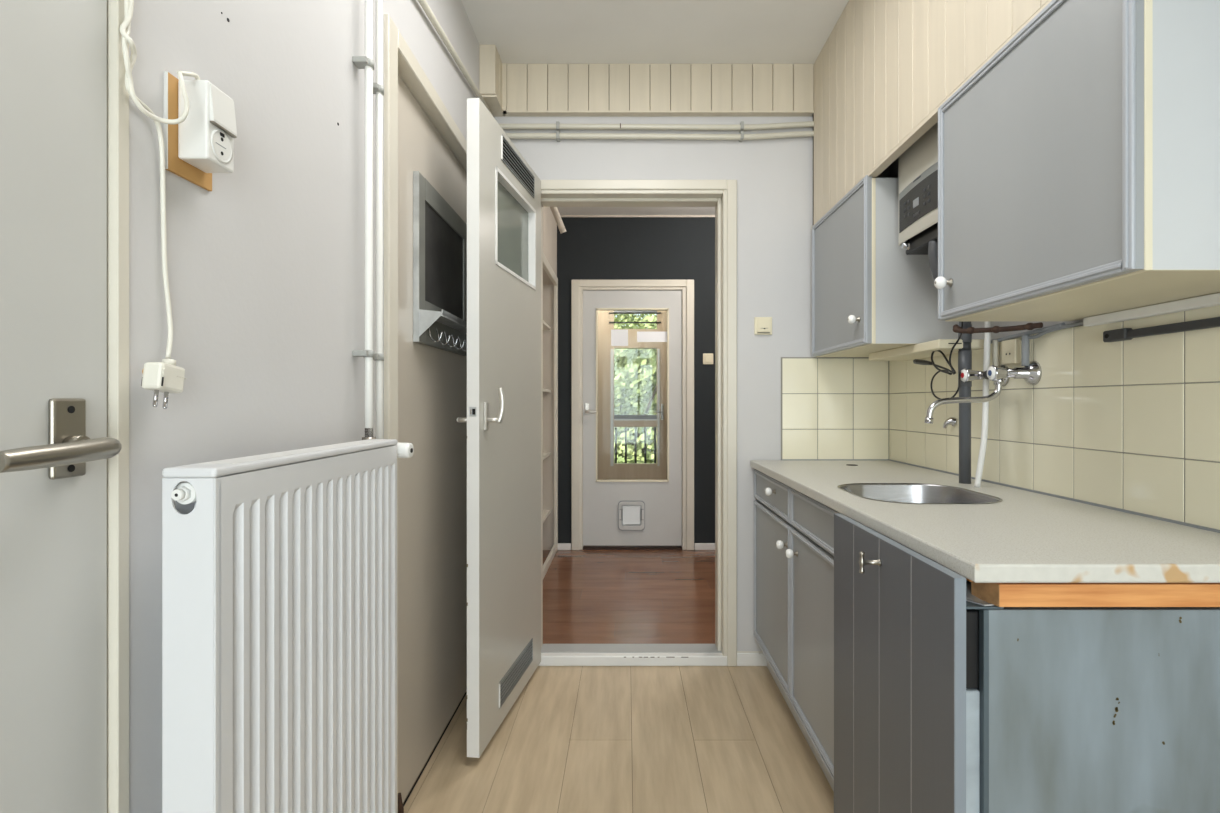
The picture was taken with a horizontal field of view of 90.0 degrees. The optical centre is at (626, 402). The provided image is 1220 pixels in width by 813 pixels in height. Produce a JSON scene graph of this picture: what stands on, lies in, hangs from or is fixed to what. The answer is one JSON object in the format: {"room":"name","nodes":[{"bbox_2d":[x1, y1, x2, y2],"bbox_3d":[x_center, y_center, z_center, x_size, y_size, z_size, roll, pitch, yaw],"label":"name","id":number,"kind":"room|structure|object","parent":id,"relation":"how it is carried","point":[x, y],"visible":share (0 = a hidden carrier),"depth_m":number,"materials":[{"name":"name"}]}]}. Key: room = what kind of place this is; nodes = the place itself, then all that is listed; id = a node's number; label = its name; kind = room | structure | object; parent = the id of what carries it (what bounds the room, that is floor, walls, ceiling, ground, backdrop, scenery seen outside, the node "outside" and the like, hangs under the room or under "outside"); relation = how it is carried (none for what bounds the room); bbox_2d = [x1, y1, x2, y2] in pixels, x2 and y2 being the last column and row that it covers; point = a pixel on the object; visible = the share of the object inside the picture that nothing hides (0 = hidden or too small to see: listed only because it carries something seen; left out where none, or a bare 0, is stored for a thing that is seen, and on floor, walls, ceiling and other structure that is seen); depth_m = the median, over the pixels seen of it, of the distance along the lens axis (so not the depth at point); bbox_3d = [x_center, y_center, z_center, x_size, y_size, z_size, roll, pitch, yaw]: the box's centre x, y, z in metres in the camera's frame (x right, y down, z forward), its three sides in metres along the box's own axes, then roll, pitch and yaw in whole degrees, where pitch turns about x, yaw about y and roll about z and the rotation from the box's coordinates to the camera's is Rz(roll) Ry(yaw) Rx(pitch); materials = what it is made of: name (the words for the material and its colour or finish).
{"room":"kitchen","nodes":[
{"label":"kitchen","id":0,"kind":"room"},
{"bbox_2d":[129,0,478,812],"bbox_3d":[-0.680,-0.157,0.465,0.170,2.574,4.330,0,0,0],"label":"wall","id":1,"kind":"structure","parent":0,"point":[266,266],"depth_m":0.96,"materials":[{"name":"paint"}]},
{"bbox_2d":[0,0,128,812],"bbox_3d":[-0.597,0.105,0.284,0.117,2.050,0.888,0,0,0],"label":"door","id":2,"kind":"structure","parent":1,"relation":"in","point":[64,96],"depth_m":0.65,"materials":[{"name":"paint"}]},
{"bbox_2d":[119,0,186,408],"bbox_3d":[-0.575,-0.345,0.747,0.036,0.706,0.081,0,0,0],"label":"cable","id":3,"kind":"object","parent":1,"relation":"attached to","point":[165,377],"visible":1,"depth_m":0.75,"materials":[{"name":"white plastic"}]},
{"bbox_2d":[164,71,236,190],"bbox_3d":[-0.570,-0.363,0.826,0.050,0.125,0.085,0,0,0],"label":"electrical outlet","id":4,"kind":"object","parent":1,"relation":"attached to","point":[200,146],"visible":0.99,"depth_m":0.80,"materials":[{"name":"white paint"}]},
{"bbox_2d":[121,0,199,123],"bbox_3d":[-0.567,-0.520,0.757,0.029,0.350,0.104,0,0,13],"label":"power cable","id":5,"kind":"object","parent":4,"relation":"attached to","point":[180,74],"visible":1,"depth_m":0.73,"materials":[{"name":"white plastic"}]},
{"bbox_2d":[211,129,232,162],"bbox_3d":[-0.549,-0.348,0.828,0.002,0.043,0.043,0,0,0],"label":"socket","id":6,"kind":"object","parent":4,"relation":"attached to","point":[221,139],"depth_m":0.83,"materials":[{"name":"white plastic"}]},
{"bbox_2d":[162,439,413,812],"bbox_3d":[-0.524,0.532,1.004,0.142,0.916,0.605,0,0,0],"label":"radiator","id":7,"kind":"object","parent":1,"relation":"attached to","point":[279,569],"visible":1,"depth_m":0.85,"materials":[{"name":"metal"}]},
{"bbox_2d":[162,439,397,477],"bbox_3d":[-0.506,0.081,0.985,0.064,0.012,0.563,0,0,0],"label":"grille","id":8,"kind":"object","parent":7,"relation":"attached to","point":[270,465],"depth_m":0.86,"materials":[{"name":"metal"}]},
{"bbox_2d":[352,0,375,439],"bbox_3d":[-0.544,-0.210,1.313,0.125,2.463,0.054,0,0,39],"label":"pipe","id":9,"kind":"object","parent":1,"relation":"attached to","point":[366,62],"visible":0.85,"depth_m":1.33,"materials":[{"name":"white metal"}]},
{"bbox_2d":[373,0,383,438],"bbox_3d":[-0.579,-0.157,1.407,0.032,2.571,0.033,0,0,0],"label":"pipe","id":10,"kind":"object","parent":1,"relation":"attached to","point":[378,88],"visible":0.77,"depth_m":1.41,"materials":[{"name":"white metal"}]},
{"bbox_2d":[384,14,466,812],"bbox_3d":[-0.639,0.089,2.027,0.112,2.088,1.066,0,0,0],"label":"door","id":11,"kind":"structure","parent":1,"relation":"in","point":[425,387],"depth_m":1.85,"materials":[{"name":"beige paint"}]},
{"bbox_2d":[413,171,466,355],"bbox_3d":[-0.585,-0.430,2.067,0.085,0.500,0.556,0,0,0],"label":"rack","id":12,"kind":"object","parent":11,"relation":"attached to","point":[439,233],"visible":0.86,"depth_m":1.96,"materials":[{"name":"metal"}]},
{"bbox_2d":[419,309,466,336],"bbox_3d":[-0.576,-0.235,2.067,0.068,0.080,0.555,0,0,0],"label":"shelf","id":13,"kind":"object","parent":12,"relation":"attached to","point":[432,323],"depth_m":1.91,"materials":[{"name":"metal"}]},
{"bbox_2d":[418,0,492,115],"bbox_3d":[-0.578,-1.143,1.815,0.020,0.175,1.543,0,0,0],"label":"pipe","id":14,"kind":"object","parent":1,"relation":"attached to","point":[423,3],"visible":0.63,"depth_m":1.98,"materials":[{"name":"white metal"}]},
{"bbox_2d":[479,45,504,116],"bbox_3d":[-0.560,-1.339,2.543,0.069,0.209,0.174,0,0,0],"label":"plank boxing","id":15,"kind":"object","parent":1,"relation":"attached to","point":[490,64],"visible":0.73,"depth_m":2.46,"materials":[{"name":"beige wood"}]},
{"bbox_2d":[543,207,556,275],"bbox_3d":[-0.715,-0.157,5.075,0.350,2.574,4.650,0,0,0],"label":"wall","id":16,"kind":"structure","parent":0,"point":[549,223],"depth_m":4.31,"materials":[{"name":"paint"}]},
{"bbox_2d":[543,253,557,578],"bbox_3d":[-0.691,0.085,3.849,0.318,2.090,1.699,0,0,0],"label":"shelf niche","id":17,"kind":"object","parent":16,"relation":"in","point":[550,280],"visible":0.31,"depth_m":4.69,"materials":[{"name":"beige paint"}]},
{"bbox_2d":[550,207,565,232],"bbox_3d":[-0.465,-1.230,3.584,0.062,0.339,0.548,0,0,14],"label":"pipe stub","id":18,"kind":"object","parent":16,"relation":"attached to","point":[556,214],"visible":0.31,"depth_m":3.77,"materials":[{"name":"paint"}]},
{"bbox_2d":[403,666,833,812],"bbox_3d":[0.242,1.145,0.417,1.984,0.030,4.435,0,0,0],"label":"floor","id":19,"kind":"structure","parent":0,"point":[575,739],"depth_m":1.98,"materials":[{"name":"brown wood"}]},
{"bbox_2d":[753,469,889,791],"bbox_3d":[0.818,0.703,2.057,0.612,0.854,1.143,0,0,0],"label":"base cabinet","id":20,"kind":"object","parent":19,"relation":"on","point":[794,531],"visible":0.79,"depth_m":1.96,"materials":[{"name":"grey paint"}]},
{"bbox_2d":[750,460,1219,582],"bbox_3d":[0.828,0.261,1.776,0.596,0.029,1.692,0,0,0],"label":"countertop","id":21,"kind":"structure","parent":20,"relation":"on","point":[1026,536],"depth_m":1.17,"materials":[{"name":"white laminate"}]},
{"bbox_2d":[837,483,1002,503],"bbox_3d":[0.787,0.318,1.673,0.356,0.147,0.383,0,0,0],"label":"sink","id":22,"kind":"object","parent":21,"relation":"in","point":[909,493],"visible":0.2,"depth_m":1.84,"materials":[{"name":"metal"}]},
{"bbox_2d":[958,321,971,483],"bbox_3d":[1.037,-0.111,1.872,0.037,0.714,0.037,0,0,0],"label":"drain pipe","id":23,"kind":"object","parent":21,"relation":"on","point":[964,354],"visible":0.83,"depth_m":1.86,"materials":[{"name":"grey plastic"}]},
{"bbox_2d":[781,459,1219,532],"bbox_3d":[0.893,0.244,1.776,0.466,0.006,1.692,0,0,0],"label":"sealant","id":24,"kind":"structure","parent":21,"relation":"on","point":[1007,485],"depth_m":1.54,"materials":[{"name":"grey plastic"}]},
{"bbox_2d":[834,514,1219,812],"bbox_3d":[0.790,0.689,1.204,0.664,0.843,0.545,0,0,0],"label":"base cabinet","id":25,"kind":"object","parent":19,"relation":"on","point":[948,699],"visible":0.98,"depth_m":0.95,"materials":[{"name":"wood"}]},
{"bbox_2d":[971,582,1219,606],"bbox_3d":[0.843,0.299,0.974,0.558,0.035,0.052,0,0,0],"label":"batten","id":26,"kind":"object","parent":25,"relation":"on","point":[998,594],"visible":0.78,"depth_m":0.95,"materials":[{"name":"brown wood"}]},
{"bbox_2d":[543,545,714,643],"bbox_3d":[0.330,1.145,5.027,2.340,0.030,4.545,0,0,0],"label":"floor","id":27,"kind":"structure","parent":0,"point":[590,596],"depth_m":3.56,"materials":[{"name":"red laminate"}]},
{"bbox_2d":[557,217,714,549],"bbox_3d":[0.355,-0.157,4.750,2.490,2.574,0.100,0,0,0],"label":"wall","id":28,"kind":"structure","parent":0,"point":[590,248],"depth_m":4.70,"materials":[{"name":"paint"}]},
{"bbox_2d":[558,543,570,549],"bbox_3d":[-0.485,1.105,4.694,0.110,0.050,0.012,0,0,0],"label":"baseboard","id":29,"kind":"structure","parent":28,"relation":"attached to","point":[561,546],"depth_m":4.69,"materials":[{"name":"white paint"}]},
{"bbox_2d":[571,280,693,549],"bbox_3d":[0.044,0.091,4.719,0.943,2.078,0.162,0,0,0],"label":"door","id":30,"kind":"structure","parent":28,"relation":"in","point":[603,512],"depth_m":4.71,"materials":[{"name":"beige paint"}]},
{"bbox_2d":[611,330,627,345],"bbox_3d":[-0.058,-0.505,4.727,0.132,0.128,0.001,0,0,0],"label":"paper sheet","id":31,"kind":"object","parent":30,"relation":"attached to","point":[618,337],"visible":1,"depth_m":4.73,"materials":[{"name":"white paper"}]},
{"bbox_2d":[637,332,666,341],"bbox_3d":[0.198,-0.513,4.727,0.242,0.081,0.001,0,0,0],"label":"paper sheet","id":32,"kind":"object","parent":30,"relation":"attached to","point":[641,336],"visible":1,"depth_m":4.73,"materials":[{"name":"white paper"}]},
{"bbox_2d":[560,215,714,216],"bbox_3d":[0.480,-1.437,4.695,2.040,0.014,0.010,0,0,0],"label":"trim","id":33,"kind":"structure","parent":28,"relation":"attached to","point":[560,215],"depth_m":4.69,"materials":[{"name":"paint"}]},
{"bbox_2d":[695,543,714,549],"bbox_3d":[1.010,1.105,4.694,0.980,0.050,0.012,0,0,0],"label":"baseboard","id":34,"kind":"structure","parent":28,"relation":"attached to","point":[698,546],"depth_m":4.69,"materials":[{"name":"white paint"}]},
{"bbox_2d":[703,353,712,363],"bbox_3d":[0.624,-0.339,4.691,0.080,0.084,0.018,0,0,0],"label":"wall switch","id":35,"kind":"object","parent":28,"relation":"attached to","point":[707,357],"visible":1,"depth_m":4.69,"materials":[{"name":"beige plastic"}]},
{"bbox_2d":[461,0,848,214],"bbox_3d":[0.355,-1.494,2.800,2.490,0.100,9.200,0,0,0],"label":"ceiling","id":36,"kind":"structure","parent":0,"point":[588,32],"depth_m":2.37,"materials":[{"name":"paint"}]},
{"bbox_2d":[494,115,889,650],"bbox_3d":[0.260,-0.157,2.690,1.949,2.574,0.120,0,0,0],"label":"wall","id":37,"kind":"structure","parent":0,"point":[774,177],"depth_m":2.63,"materials":[{"name":"paint"}]},
{"bbox_2d":[457,98,540,757],"bbox_3d":[-0.456,0.077,2.251,0.160,2.046,0.722,0,0,2],"label":"door","id":38,"kind":"structure","parent":37,"relation":"in","point":[503,419],"depth_m":2.10,"materials":[{"name":"grey paint"}]},
{"bbox_2d":[499,638,532,708],"bbox_3d":[-0.407,0.994,2.266,0.004,0.088,0.395,0,0,7],"label":"vent grille","id":39,"kind":"object","parent":38,"relation":"attached to","point":[511,677],"depth_m":2.24,"materials":[{"name":"silver metal"}]},
{"bbox_2d":[501,134,534,197],"bbox_3d":[-0.404,-0.878,2.290,0.004,0.087,0.396,0,0,7],"label":"vent grille","id":40,"kind":"object","parent":38,"relation":"attached to","point":[512,161],"depth_m":2.26,"materials":[{"name":"silver metal"}]},
{"bbox_2d":[538,644,726,665],"bbox_3d":[0.025,1.108,2.686,0.850,0.044,0.137,0,0,0],"label":"door sill","id":41,"kind":"structure","parent":37,"relation":"attached to","point":[551,654],"depth_m":2.63,"materials":[{"name":"white paint"}]},
{"bbox_2d":[541,180,736,665],"bbox_3d":[0.010,0.086,2.684,0.924,2.088,0.141,0,0,0],"label":"door frame","id":42,"kind":"structure","parent":37,"relation":"attached to","point":[721,195],"depth_m":2.62,"materials":[{"name":"beige paint"}]},
{"bbox_2d":[499,121,813,132],"bbox_3d":[0.116,-1.185,2.610,1.419,0.040,0.040,0,0,0],"label":"pipe","id":43,"kind":"object","parent":37,"relation":"attached to","point":[557,126],"visible":0.88,"depth_m":2.60,"materials":[{"name":"white metal"}]},
{"bbox_2d":[502,63,813,116],"bbox_3d":[0.133,-1.339,2.611,1.325,0.209,0.038,0,0,0],"label":"plank boxing","id":44,"kind":"object","parent":37,"relation":"attached to","point":[528,90],"visible":1,"depth_m":2.59,"materials":[{"name":"beige wood"}]},
{"bbox_2d":[506,131,813,141],"bbox_3d":[0.116,-1.144,2.610,1.419,0.040,0.040,0,0,0],"label":"pipe","id":45,"kind":"object","parent":37,"relation":"attached to","point":[557,135],"visible":0.91,"depth_m":2.60,"materials":[{"name":"white metal"}]},
{"bbox_2d":[737,651,766,665],"bbox_3d":[0.541,1.100,2.624,0.138,0.060,0.012,0,0,0],"label":"baseboard","id":46,"kind":"structure","parent":37,"relation":"attached to","point":[744,658],"depth_m":2.62,"materials":[{"name":"white paint"}]},
{"bbox_2d":[754,317,771,334],"bbox_3d":[0.586,-0.332,2.621,0.076,0.076,0.018,0,0,0],"label":"light switch","id":47,"kind":"object","parent":37,"relation":"attached to","point":[762,325],"visible":1,"depth_m":2.62,"materials":[{"name":"beige plastic"}]},
{"bbox_2d":[781,357,888,458],"bbox_3d":[0.894,0.036,2.626,0.463,0.467,0.008,0,0,0],"label":"wall tiles","id":48,"kind":"structure","parent":37,"relation":"attached to","point":[832,407],"depth_m":2.62,"materials":[{"name":"beige tile"}]},
{"bbox_2d":[811,0,1051,229],"bbox_3d":[0.810,-1.095,0.465,0.030,0.697,4.330,0,0,0],"label":"wall","id":49,"kind":"structure","parent":0,"point":[883,73],"depth_m":1.85,"materials":[{"name":"beige wood"}]},
{"bbox_2d":[890,157,1082,339],"bbox_3d":[1.194,-0.157,0.465,0.120,2.574,4.330,0,0,0],"label":"wall","id":50,"kind":"structure","parent":0,"point":[894,167],"depth_m":1.86,"materials":[{"name":"paint"}]},
{"bbox_2d":[812,175,958,356],"bbox_3d":[0.940,-0.473,2.304,0.371,0.557,0.591,0,0,0],"label":"upper cabinet","id":51,"kind":"object","parent":50,"relation":"attached to","point":[869,295],"visible":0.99,"depth_m":2.01,"materials":[{"name":"grey wood"}]},
{"bbox_2d":[869,339,983,360],"bbox_3d":[1.025,-0.180,2.129,0.150,0.028,0.542,0,0,0],"label":"lamp","id":52,"kind":"object","parent":51,"relation":"attached to","point":[921,350],"visible":0.83,"depth_m":2.01,"materials":[{"name":"beige plastic"}]},
{"bbox_2d":[913,321,962,398],"bbox_3d":[1.002,-0.143,1.943,0.051,0.275,0.282,0,0,0],"label":"cable","id":53,"kind":"object","parent":52,"relation":"hanging from","point":[915,361],"visible":0.92,"depth_m":1.90,"materials":[{"name":"plastic"}]},
{"bbox_2d":[899,122,937,254],"bbox_3d":[0.994,-0.847,1.772,0.260,0.747,0.395,0,0,0],"label":"boiler","id":54,"kind":"object","parent":50,"relation":"attached to","point":[918,165],"visible":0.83,"depth_m":1.82,"materials":[{"name":"metal"}]},
{"bbox_2d":[928,240,937,280],"bbox_3d":[0.960,-0.367,1.825,0.168,0.214,0.040,0,0,-34],"label":"pipe","id":55,"kind":"object","parent":54,"relation":"attached to","point":[933,245],"visible":0.27,"depth_m":1.78,"materials":[{"name":"grey plastic"}]},
{"bbox_2d":[953,322,1042,333],"bbox_3d":[1.047,-0.216,1.730,0.035,0.039,0.246,0,0,-30],"label":"copper pipe","id":56,"kind":"object","parent":50,"relation":"attached to","point":[1029,326],"visible":1,"depth_m":1.73,"materials":[{"name":"brown metal"}]},
{"bbox_2d":[990,321,1082,343],"bbox_3d":[1.111,-0.191,1.628,0.022,0.031,0.457,0,0,0],"label":"conduit","id":57,"kind":"object","parent":50,"relation":"attached to","point":[1041,331],"visible":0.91,"depth_m":1.64,"materials":[{"name":"plastic"}]},
{"bbox_2d":[889,305,1219,529],"bbox_3d":[1.130,0.038,0.937,0.008,0.464,3.386,0,0,0],"label":"wall tiles","id":58,"kind":"structure","parent":50,"relation":"attached to","point":[1134,424],"depth_m":1.46,"materials":[{"name":"beige tile"}]},
{"bbox_2d":[943,417,956,428],"bbox_3d":[1.111,0.068,2.095,0.043,0.040,0.031,0,0,0],"label":"chrome hook","id":59,"kind":"object","parent":58,"relation":"attached to","point":[952,420],"visible":1,"depth_m":2.09,"materials":[{"name":"silver metal"}]},
{"bbox_2d":[924,361,1041,423],"bbox_3d":[0.989,-0.029,1.759,0.274,0.176,0.206,0,0,0],"label":"tap","id":60,"kind":"object","parent":58,"relation":"attached to","point":[1032,373],"visible":0.99,"depth_m":1.74,"materials":[{"name":"silver metal"}]},
{"bbox_2d":[974,321,990,486],"bbox_3d":[1.052,-0.030,1.804,0.081,0.555,0.023,0,0,-39],"label":"hose","id":61,"kind":"object","parent":60,"relation":"attached to","point":[987,336],"visible":0.78,"depth_m":1.81,"materials":[{"name":"plastic"}]},
{"bbox_2d":[992,340,998,366],"bbox_3d":[1.104,-0.145,1.828,0.016,0.085,0.016,0,0,0],"label":"supply pipe","id":62,"kind":"object","parent":60,"relation":"attached to","point":[995,344],"visible":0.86,"depth_m":1.82,"materials":[{"name":"white metal"}]},
{"bbox_2d":[1021,335,1029,365],"bbox_3d":[1.104,-0.145,1.690,0.019,0.085,0.019,0,0,0],"label":"supply pipe","id":63,"kind":"object","parent":60,"relation":"attached to","point":[1025,342],"visible":1,"depth_m":1.68,"materials":[{"name":"grey plastic"}]},
{"bbox_2d":[1002,339,1020,364],"bbox_3d":[1.115,-0.148,1.768,0.023,0.070,0.065,0,0,0],"label":"wall socket","id":64,"kind":"object","parent":58,"relation":"attached to","point":[1011,349],"visible":0.87,"depth_m":1.75,"materials":[{"name":"beige plastic"}]},
{"bbox_2d":[1103,317,1219,341],"bbox_3d":[1.115,-0.154,1.085,0.022,0.026,0.670,0,0,0],"label":"bar","id":65,"kind":"object","parent":58,"relation":"attached to","point":[1123,334],"visible":1,"depth_m":1.27,"materials":[{"name":"black metal"}]},
{"bbox_2d":[934,0,1219,320],"bbox_3d":[0.940,-0.477,1.250,0.371,0.541,0.599,0,0,0],"label":"upper cabinet","id":66,"kind":"object","parent":50,"relation":"attached to","point":[1079,164],"visible":1,"depth_m":1.07,"materials":[{"name":"grey wood"}]},
{"bbox_2d":[1083,292,1219,325],"bbox_3d":[1.113,-0.196,0.537,0.023,0.021,1.875,0,0,0],"label":"batten","id":67,"kind":"object","parent":50,"relation":"attached to","point":[1210,300],"visible":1,"depth_m":1.27,"materials":[{"name":"beige wood"}]},
{"bbox_3d":[0.305,-0.157,6.150,2.390,2.574,0.100,0,0,0],"label":"wall","id":68,"kind":"structure","parent":0,"visible":0},
{"bbox_2d":[598,311,666,479],"bbox_3d":[0.055,0.095,6.099,0.730,2.070,0.143,0,0,0],"label":"door","id":69,"kind":"structure","parent":68,"relation":"in","point":[607,469],"depth_m":6.09,"materials":[{"name":"brown wood"}]},
{"label":"outside","id":70,"kind":"structure","parent":0,"visible":0},
{"bbox_3d":[0.200,1.230,6.900,4.800,0.120,1.400,0,0,0],"label":"balcony slab","id":71,"kind":"object","parent":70,"visible":0},
{"bbox_2d":[615,427,655,462],"bbox_3d":[0.200,0.670,7.450,4.800,1.000,0.040,0,0,0],"label":"balcony railing","id":72,"kind":"object","parent":71,"relation":"on","point":[615,427],"visible":0.05,"depth_m":7.44,"materials":[{"name":"black metal"}]},
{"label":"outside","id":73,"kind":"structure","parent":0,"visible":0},
{"bbox_3d":[0.000,4.380,20.950,28.000,0.100,26.100,0,0,0],"label":"lawn","id":74,"kind":"structure","parent":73,"visible":0},
{"bbox_2d":[614,314,653,375],"bbox_3d":[-2.074,-0.007,16.587,5.622,8.669,4.915,0,0,-35],"label":"leafy tree","id":75,"kind":"object","parent":74,"relation":"on","point":[619,314],"visible":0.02,"depth_m":16.72,"materials":[{"name":"green plant"}]},
{"bbox_2d":[614,314,656,462],"bbox_3d":[-0.256,1.044,12.582,3.418,6.571,3.571,0,0,40],"label":"leafy tree","id":76,"kind":"object","parent":74,"relation":"on","point":[635,382],"visible":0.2,"depth_m":11.82,"materials":[{"name":"green plant"}]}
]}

